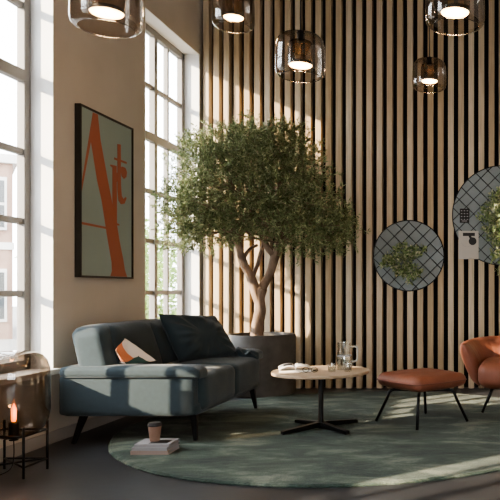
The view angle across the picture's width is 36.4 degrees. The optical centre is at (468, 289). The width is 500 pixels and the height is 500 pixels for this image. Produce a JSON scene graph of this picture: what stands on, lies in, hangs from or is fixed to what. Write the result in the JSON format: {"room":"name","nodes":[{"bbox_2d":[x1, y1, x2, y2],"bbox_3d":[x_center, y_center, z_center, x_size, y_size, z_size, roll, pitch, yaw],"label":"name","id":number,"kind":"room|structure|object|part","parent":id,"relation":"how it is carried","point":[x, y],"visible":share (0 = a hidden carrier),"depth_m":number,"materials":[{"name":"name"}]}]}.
{"room":"living room","nodes":[
{"label":"living room","id":0,"kind":"room"},
{"bbox_2d":[0,0,202,448],"bbox_3d":[-3.120,-1.275,2.315,0.240,4.750,11.430,0,0,0],"label":"wall","id":1,"kind":"structure","parent":0,"point":[102,74],"depth_m":5.55,"materials":[{"name":"beige paint"}]},
{"bbox_2d":[0,0,60,385],"bbox_3d":[-3.087,-1.008,4.400,0.265,3.225,1.380,0,0,0],"label":"window","id":2,"kind":"structure","parent":1,"relation":"in","point":[33,72],"depth_m":5.04,"materials":[{"name":"grey paint"}]},
{"bbox_3d":[-3.189,-1.025,4.400,0.062,3.190,1.300,0,0,0],"label":"frame","id":3,"kind":"part","parent":2,"relation":"part of","materials":[{"name":"grey paint"}]},
{"bbox_3d":[-3.057,0.586,4.400,0.204,0.039,1.380,0,0,0],"label":"sill","id":4,"kind":"part","parent":2,"relation":"part of","materials":[{"name":"white paint"}]},
{"bbox_2d":[0,416,125,462],"bbox_3d":[-2.993,1.058,2.310,0.015,0.085,11.020,0,0,0],"label":"baseboard","id":5,"kind":"structure","parent":1,"relation":"attached to","point":[37,442],"depth_m":5.04,"materials":[{"name":"grey paint"}]},
{"bbox_2d":[75,103,133,278],"bbox_3d":[-2.975,-0.759,5.742,0.047,1.322,0.838,0,0,0],"label":"framed poster","id":6,"kind":"object","parent":1,"relation":"attached to","point":[104,145],"visible":1,"depth_m":5.68,"materials":[{"name":"beige paper"}]},
{"bbox_2d":[145,7,198,318],"bbox_3d":[-3.087,-1.008,7.130,0.265,3.225,1.380,0,0,0],"label":"window","id":7,"kind":"structure","parent":1,"relation":"in","point":[187,103],"depth_m":7.37,"materials":[{"name":"grey paint"}]},
{"bbox_2d":[0,387,499,499],"bbox_3d":[0.280,1.160,2.365,7.040,0.120,11.530,0,0,0],"label":"floor","id":8,"kind":"structure","parent":0,"point":[86,469],"depth_m":3.94,"materials":[{"name":"concrete"}]},
{"bbox_2d":[0,350,50,478],"bbox_3d":[-2.740,0.733,4.086,0.415,0.734,0.593,0,0,0],"label":"lantern lamp","id":9,"kind":"object","parent":8,"relation":"on","point":[13,433],"visible":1,"depth_m":4.17,"materials":[{"name":"brown glass"}]},
{"bbox_3d":[-2.857,0.950,4.305,0.014,0.300,0.014,0,0,23],"label":"leg","id":10,"kind":"part","parent":9,"relation":"part of","materials":[{"name":"black metal"}]},
{"bbox_3d":[-2.853,1.000,4.002,0.050,0.199,0.462,0,0,29],"label":"power cord","id":11,"kind":"part","parent":9,"relation":"part of","materials":[{"name":"black metal"}]},
{"bbox_2d":[8,421,18,440],"bbox_3d":[-2.725,0.844,4.190,0.056,0.112,0.056,0,0,0],"label":"bulb socket","id":12,"kind":"object","parent":9,"relation":"attached to","point":[13,425],"depth_m":4.17,"materials":[{"name":"black metal"}]},
{"bbox_3d":[-2.725,0.734,4.190,0.028,0.108,0.028,0,0,0],"label":"bulb","id":13,"kind":"part","parent":9,"relation":"part of","materials":[{"name":"orange glass"}]},
{"bbox_3d":[-2.593,0.950,4.075,0.014,0.300,0.014,0,0,23],"label":"leg","id":14,"kind":"part","parent":9,"relation":"part of","materials":[{"name":"black metal"}]},
{"bbox_3d":[-2.725,0.855,4.190,0.276,0.012,0.242,0,0,0],"label":"frame","id":15,"kind":"part","parent":9,"relation":"part of","materials":[{"name":"black metal"}]},
{"bbox_3d":[-2.593,0.950,4.305,0.014,0.300,0.014,0,0,-23],"label":"leg","id":16,"kind":"part","parent":9,"relation":"part of","materials":[{"name":"black metal"}]},
{"bbox_2d":[59,319,262,443],"bbox_3d":[-2.393,0.677,5.698,1.014,0.854,1.584,0,0,0],"label":"sofa","id":17,"kind":"object","parent":8,"relation":"on","point":[99,384],"visible":0.84,"depth_m":4.94,"materials":[{"name":"fabric"}]},
{"bbox_3d":[-2.790,0.990,5.026,0.102,0.228,0.054,0,0,0],"label":"leg","id":18,"kind":"part","parent":17,"relation":"part of","materials":[{"name":"black metal"}]},
{"bbox_3d":[-2.680,0.448,5.705,0.298,0.395,1.535,0,0,0],"label":"backrest","id":19,"kind":"part","parent":17,"relation":"part of","materials":[{"name":"fabric"}]},
{"bbox_3d":[-2.422,0.748,4.990,0.955,0.295,0.132,0,0,0],"label":"arm panel","id":20,"kind":"part","parent":17,"relation":"part of","materials":[{"name":"fabric"}]},
{"bbox_2d":[109,322,161,363],"bbox_3d":[-2.606,0.448,5.391,0.282,0.390,0.647,0,0,0],"label":"cushion","id":21,"kind":"object","parent":17,"relation":"on","point":[144,335],"depth_m":5.40,"materials":[{"name":"grey fabric"}]},
{"bbox_2d":[116,338,155,363],"bbox_3d":[-2.465,0.447,5.132,0.130,0.183,0.294,0,0,42],"label":"cushion","id":22,"kind":"object","parent":17,"relation":"on","point":[128,353],"visible":0.99,"depth_m":5.10,"materials":[{"name":"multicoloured fabric"}]},
{"bbox_2d":[150,320,177,363],"bbox_3d":[-2.608,0.448,6.031,0.274,0.395,0.651,0,0,0],"label":"cushion","id":23,"kind":"object","parent":17,"relation":"on","point":[168,356],"depth_m":5.78,"materials":[{"name":"grey fabric"}]},
{"bbox_3d":[-1.973,0.982,5.030,0.048,0.198,0.044,0,0,0],"label":"leg","id":24,"kind":"part","parent":17,"relation":"part of","materials":[{"name":"black metal"}]},
{"bbox_2d":[158,314,256,361],"bbox_3d":[-2.289,0.398,6.139,0.442,0.405,0.911,0,0,40],"label":"throw cushion","id":25,"kind":"object","parent":17,"relation":"on","point":[191,337],"visible":0.98,"depth_m":5.93,"materials":[{"name":"grey fabric"}]},
{"bbox_2d":[167,356,259,394],"bbox_3d":[-2.265,0.740,6.053,0.757,0.311,0.690,0,0,0],"label":"seat cushion","id":26,"kind":"object","parent":17,"relation":"on","point":[247,368],"depth_m":5.92,"materials":[{"name":"fabric"}]},
{"bbox_2d":[196,364,234,409],"bbox_3d":[-2.265,0.740,5.373,0.756,0.308,0.697,0,0,0],"label":"seat cushion","id":27,"kind":"object","parent":17,"relation":"on","point":[216,387],"depth_m":5.28,"materials":[{"name":"fabric"}]},
{"bbox_3d":[-2.410,0.850,5.705,0.960,0.100,1.510,0,0,0],"label":"seat frame","id":28,"kind":"part","parent":17,"relation":"part of","materials":[{"name":"fabric"}]},
{"bbox_3d":[-1.965,0.981,6.375,0.063,0.202,0.053,0,0,0],"label":"leg","id":29,"kind":"part","parent":17,"relation":"part of","materials":[{"name":"black metal"}]},
{"bbox_2d":[228,332,295,397],"bbox_3d":[-2.200,0.782,7.430,0.704,0.635,0.704,0,0,0],"label":"pot","id":30,"kind":"object","parent":8,"relation":"on","point":[278,348],"visible":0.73,"depth_m":7.14,"materials":[{"name":"ceramic"}]},
{"bbox_2d":[148,107,370,335],"bbox_3d":[-2.047,-0.662,7.075,1.982,2.373,1.266,0,0,8],"label":"tree","id":31,"kind":"object","parent":30,"relation":"in","point":[270,210],"visible":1,"depth_m":6.98,"materials":[{"name":"green plant"}]},
{"bbox_2d":[108,391,499,487],"bbox_3d":[-0.900,1.089,5.700,3.630,0.020,3.629,0,0,0],"label":"round rug","id":32,"kind":"object","parent":8,"relation":"on","point":[239,443],"visible":0.82,"depth_m":4.95,"materials":[{"name":"green carpet"}]},
{"bbox_2d":[130,444,179,454],"bbox_3d":[-2.095,1.066,4.680,0.245,0.026,0.200,0,0,-2],"label":"book","id":33,"kind":"object","parent":32,"relation":"on","point":[173,449],"visible":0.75,"depth_m":4.58,"materials":[{"name":"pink paper"}]},
{"bbox_2d":[132,441,178,450],"bbox_3d":[-2.090,1.041,4.675,0.232,0.022,0.190,0,0,1],"label":"book","id":34,"kind":"object","parent":33,"relation":"on","point":[176,443],"visible":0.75,"depth_m":4.58,"materials":[{"name":"grey paper"}]},
{"bbox_2d":[134,438,178,446],"bbox_3d":[-2.085,1.020,4.680,0.225,0.018,0.185,0,0,-3],"label":"book","id":35,"kind":"object","parent":34,"relation":"on","point":[164,442],"visible":0.97,"depth_m":4.64,"materials":[{"name":"grey paper"}]},
{"bbox_2d":[147,421,161,441],"bbox_3d":[-2.105,0.948,4.690,0.093,0.124,0.093,0,0,0],"label":"paper cup","id":36,"kind":"object","parent":35,"relation":"on","point":[154,428],"visible":1,"depth_m":4.66,"materials":[{"name":"brown paper"}]},
{"bbox_3d":[-2.105,0.898,4.690,0.093,0.024,0.093,0,0,0],"label":"lid","id":37,"kind":"part","parent":36,"relation":"part of","materials":[{"name":"grey"}]},
{"bbox_2d":[148,440,171,443],"bbox_3d":[-2.054,1.011,4.662,0.120,0.001,0.100,0,0,-3],"label":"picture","id":38,"kind":"object","parent":35,"relation":"on","point":[161,441],"depth_m":4.64,"materials":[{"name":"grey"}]},
{"bbox_2d":[271,365,368,434],"bbox_3d":[-1.155,0.853,5.460,0.749,0.450,0.749,0,0,0],"label":"coffee table","id":39,"kind":"object","parent":32,"relation":"on","point":[322,373],"visible":0.91,"depth_m":5.37,"materials":[{"name":"brown wood"}]},
{"bbox_2d":[279,368,314,372],"bbox_3d":[-1.330,0.621,5.420,0.250,0.012,0.190,0,0,-7],"label":"magazine","id":40,"kind":"object","parent":39,"relation":"on","point":[284,370],"visible":0.91,"depth_m":5.35,"materials":[{"name":"white paper"}]},
{"bbox_2d":[278,363,310,369],"bbox_3d":[-1.350,0.591,5.420,0.245,0.039,0.170,0,0,-17],"label":"magazine","id":41,"kind":"object","parent":40,"relation":"on","point":[285,365],"visible":0.99,"depth_m":5.40,"materials":[{"name":"white paper"}]},
{"bbox_2d":[336,342,358,369],"bbox_3d":[-0.968,0.518,5.510,0.160,0.212,0.120,0,0,29],"label":"glass carafe","id":42,"kind":"object","parent":39,"relation":"on","point":[356,347],"visible":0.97,"depth_m":5.51,"materials":[{"name":"glass"}]},
{"bbox_3d":[-0.903,0.505,5.520,0.063,0.135,0.015,0,0,0],"label":"handle","id":43,"kind":"part","parent":42,"relation":"part of","materials":[{"name":"clear glass"}]},
{"bbox_2d":[375,368,468,430],"bbox_3d":[-0.388,0.868,5.740,0.597,0.423,0.597,0,0,-44],"label":"ottoman","id":44,"kind":"object","parent":32,"relation":"on","point":[419,380],"visible":1,"depth_m":5.58,"materials":[{"name":"leather"}]},
{"bbox_3d":[-0.596,0.942,5.745,0.356,0.275,0.024,0,0,1],"label":"leg","id":45,"kind":"part","parent":44,"relation":"part of","materials":[{"name":"black metal"}]},
{"bbox_3d":[-0.393,0.942,5.532,0.024,0.275,0.356,0,0,2],"label":"leg","id":46,"kind":"part","parent":44,"relation":"part of","materials":[{"name":"black metal"}]},
{"bbox_2d":[378,368,465,391],"bbox_3d":[-0.388,0.733,5.740,0.577,0.152,0.581,0,0,-44],"label":"seat cushion","id":47,"kind":"object","parent":44,"relation":"on","point":[420,379],"depth_m":5.57,"materials":[{"name":"leather"}]},
{"bbox_3d":[-0.383,0.942,5.948,0.024,0.275,0.356,0,0,2],"label":"leg","id":48,"kind":"part","parent":44,"relation":"part of","materials":[{"name":"black metal"}]},
{"bbox_3d":[-0.180,0.942,5.735,0.356,0.275,0.024,0,0,2],"label":"leg","id":49,"kind":"part","parent":44,"relation":"part of","materials":[{"name":"black metal"}]},
{"bbox_2d":[460,336,499,412],"bbox_3d":[0.430,0.762,6.416,1.016,0.635,0.906,0,0,6],"label":"armchair","id":50,"kind":"object","parent":32,"relation":"on","point":[480,356],"visible":1,"depth_m":6.30,"materials":[{"name":"leather"}]},
{"bbox_3d":[0.224,0.959,6.199,0.277,0.239,0.032,0,0,-34],"label":"leg","id":51,"kind":"part","parent":50,"relation":"part of","materials":[{"name":"black metal"}]},
{"bbox_2d":[478,357,499,388],"bbox_3d":[0.421,0.746,6.310,0.664,0.282,0.693,0,0,6],"label":"seat cushion","id":52,"kind":"object","parent":50,"relation":"on","point":[488,367],"depth_m":6.03,"materials":[{"name":"leather"}]},
{"bbox_2d":[203,0,499,387],"bbox_3d":[0.280,-1.275,7.975,7.040,4.750,0.310,0,0,0],"label":"wall","id":53,"kind":"structure","parent":0,"point":[402,152],"depth_m":7.82,"materials":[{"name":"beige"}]},
{"bbox_2d":[373,220,443,290],"bbox_3d":[-0.671,-0.382,7.801,0.796,0.795,0.036,0,0,0],"label":"wall panel","id":54,"kind":"object","parent":53,"relation":"attached to","point":[415,232],"visible":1,"depth_m":7.79,"materials":[{"name":"grey metal"}]},
{"bbox_2d":[378,238,426,284],"bbox_3d":[-0.731,-0.308,7.699,0.546,0.536,0.174,0,0,0],"label":"plant","id":55,"kind":"object","parent":54,"relation":"attached to","point":[406,269],"visible":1,"depth_m":7.73,"materials":[{"name":"green plant"}]},
{"bbox_2d":[452,165,499,265],"bbox_3d":[0.370,-0.830,7.801,1.118,1.117,0.036,0,0,0],"label":"wall panel","id":56,"kind":"object","parent":53,"relation":"attached to","point":[473,193],"visible":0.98,"depth_m":7.79,"materials":[{"name":"grey fabric"}]},
{"bbox_2d":[460,209,468,222],"bbox_3d":[-0.050,-0.825,7.771,0.104,0.156,0.027,0,0,0],"label":"card","id":57,"kind":"object","parent":56,"relation":"attached to","point":[464,213],"visible":1,"depth_m":7.76,"materials":[{"name":"grey paper"}]},
{"bbox_2d":[459,231,478,258],"bbox_3d":[-0.005,-0.500,7.777,0.222,0.314,0.006,0,0,0],"label":"card","id":58,"kind":"object","parent":56,"relation":"attached to","point":[468,240],"visible":1,"depth_m":7.78,"materials":[{"name":"beige paper"}]},
{"bbox_2d":[475,186,499,275],"bbox_3d":[0.400,-0.665,7.692,0.675,1.079,0.189,0,0,0],"label":"plant","id":59,"kind":"object","parent":56,"relation":"attached to","point":[492,219],"visible":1,"depth_m":7.73,"materials":[{"name":"green plant"}]},
{"bbox_3d":[0.280,-3.725,2.365,7.040,0.150,11.530,0,0,0],"label":"ceiling","id":60,"kind":"structure","parent":0,"visible":0},
{"bbox_2d":[68,0,143,38],"bbox_3d":[-1.630,-2.411,3.150,0.300,2.475,0.300,0,0,0],"label":"pendant lamp","id":61,"kind":"object","parent":60,"relation":"hanging from","point":[103,10],"visible":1,"depth_m":3.13,"materials":[{"name":"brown glass"}]},
{"bbox_2d":[212,0,254,33],"bbox_3d":[-1.722,-2.784,5.120,0.300,1.730,0.300,0,0,0],"label":"pendant lamp","id":62,"kind":"object","parent":60,"relation":"hanging from","point":[230,15],"visible":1,"depth_m":5.10,"materials":[{"name":"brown glass"}]},
{"bbox_2d":[275,0,324,82],"bbox_3d":[-1.033,-2.476,4.290,0.300,2.345,0.300,0,0,0],"label":"pendant lamp","id":63,"kind":"object","parent":60,"relation":"hanging from","point":[294,63],"visible":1,"depth_m":4.27,"materials":[{"name":"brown glass"}]},
{"bbox_3d":[-1.033,-1.437,4.290,0.300,0.261,0.300,0,0,0],"label":"lamp shade","id":64,"kind":"part","parent":63,"relation":"part of","materials":[{"name":"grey glass"}]},
{"bbox_2d":[297,31,303,42],"bbox_3d":[-1.033,-1.555,4.290,0.044,0.070,0.044,0,0,0],"label":"socket","id":65,"kind":"object","parent":63,"relation":"attached to","point":[300,34],"depth_m":4.27,"materials":[{"name":"black metal"}]},
{"bbox_3d":[-1.033,-1.459,4.290,0.150,0.138,0.150,0,0,0],"label":"lamp shade","id":66,"kind":"part","parent":63,"relation":"part of","materials":[{"name":"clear glass"}]},
{"bbox_3d":[-1.033,-2.607,4.290,0.006,2.045,0.006,0,0,-22],"label":"cord","id":67,"kind":"part","parent":63,"relation":"part of","materials":[{"name":"black metal"}]},
{"bbox_2d":[412,0,445,92],"bbox_3d":[-0.349,-2.710,6.180,0.300,1.878,0.300,0,0,0],"label":"pendant lamp","id":68,"kind":"object","parent":60,"relation":"hanging from","point":[428,80],"visible":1,"depth_m":6.16,"materials":[{"name":"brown glass"}]},
{"bbox_3d":[-0.349,-1.903,6.180,0.300,0.261,0.300,0,0,0],"label":"lamp shade","id":69,"kind":"part","parent":68,"relation":"part of","materials":[{"name":"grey glass"}]},
{"bbox_2d":[427,58,431,65],"bbox_3d":[-0.349,-2.022,6.180,0.044,0.070,0.044,0,0,0],"label":"socket","id":70,"kind":"object","parent":68,"relation":"attached to","point":[429,60],"depth_m":6.16,"materials":[{"name":"black metal"}]},
{"bbox_3d":[-0.349,-1.926,6.180,0.150,0.138,0.150,0,0,0],"label":"lamp shade","id":71,"kind":"part","parent":68,"relation":"part of","materials":[{"name":"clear glass"}]},
{"bbox_3d":[-0.349,-2.841,6.180,0.006,1.578,0.006,0,0,22],"label":"cord","id":72,"kind":"part","parent":68,"relation":"part of","materials":[{"name":"black metal"}]},
{"bbox_2d":[425,0,484,35],"bbox_3d":[-0.070,-2.481,3.500,0.300,2.335,0.300,0,0,0],"label":"pendant lamp","id":73,"kind":"object","parent":60,"relation":"hanging from","point":[452,10],"visible":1,"depth_m":3.47,"materials":[{"name":"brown glass"}]},
{"label":"outside","id":74,"kind":"structure","parent":0,"visible":0},
{"bbox_2d":[0,306,176,362],"bbox_3d":[-31.625,1.425,15.000,56.750,0.050,90.000,0,0,0],"label":"ground","id":75,"kind":"structure","parent":74,"point":[5,344],"depth_m":19.03,"materials":[{"name":"grey"}]},
{"bbox_2d":[0,153,16,338],"bbox_3d":[-21.032,-1.225,19.107,14.220,5.250,8.250,0,0,-36],"label":"brick building","id":76,"kind":"structure","parent":75,"relation":"on","point":[8,162],"depth_m":19.90,"materials":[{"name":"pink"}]},
{"bbox_3d":[-21.032,-3.725,19.107,14.220,0.250,8.250,0,0,-36],"label":"cornice","id":77,"kind":"part","parent":76,"relation":"part of","materials":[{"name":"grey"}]},
{"bbox_2d":[13,218,162,315],"bbox_3d":[-8.020,-0.380,15.021,2.960,3.568,2.934,0,0,0],"label":"tree","id":78,"kind":"object","parent":75,"relation":"on","point":[160,274],"visible":0.02,"depth_m":15.22,"materials":[{"name":"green plant"}]},
{"bbox_2d":[145,229,176,318],"bbox_3d":[-8.485,-0.132,18.212,2.657,3.072,2.660,0,0,0],"label":"tree","id":79,"kind":"object","parent":75,"relation":"on","point":[172,270],"visible":0.14,"depth_m":18.15,"materials":[{"name":"green plant"}]}
]}

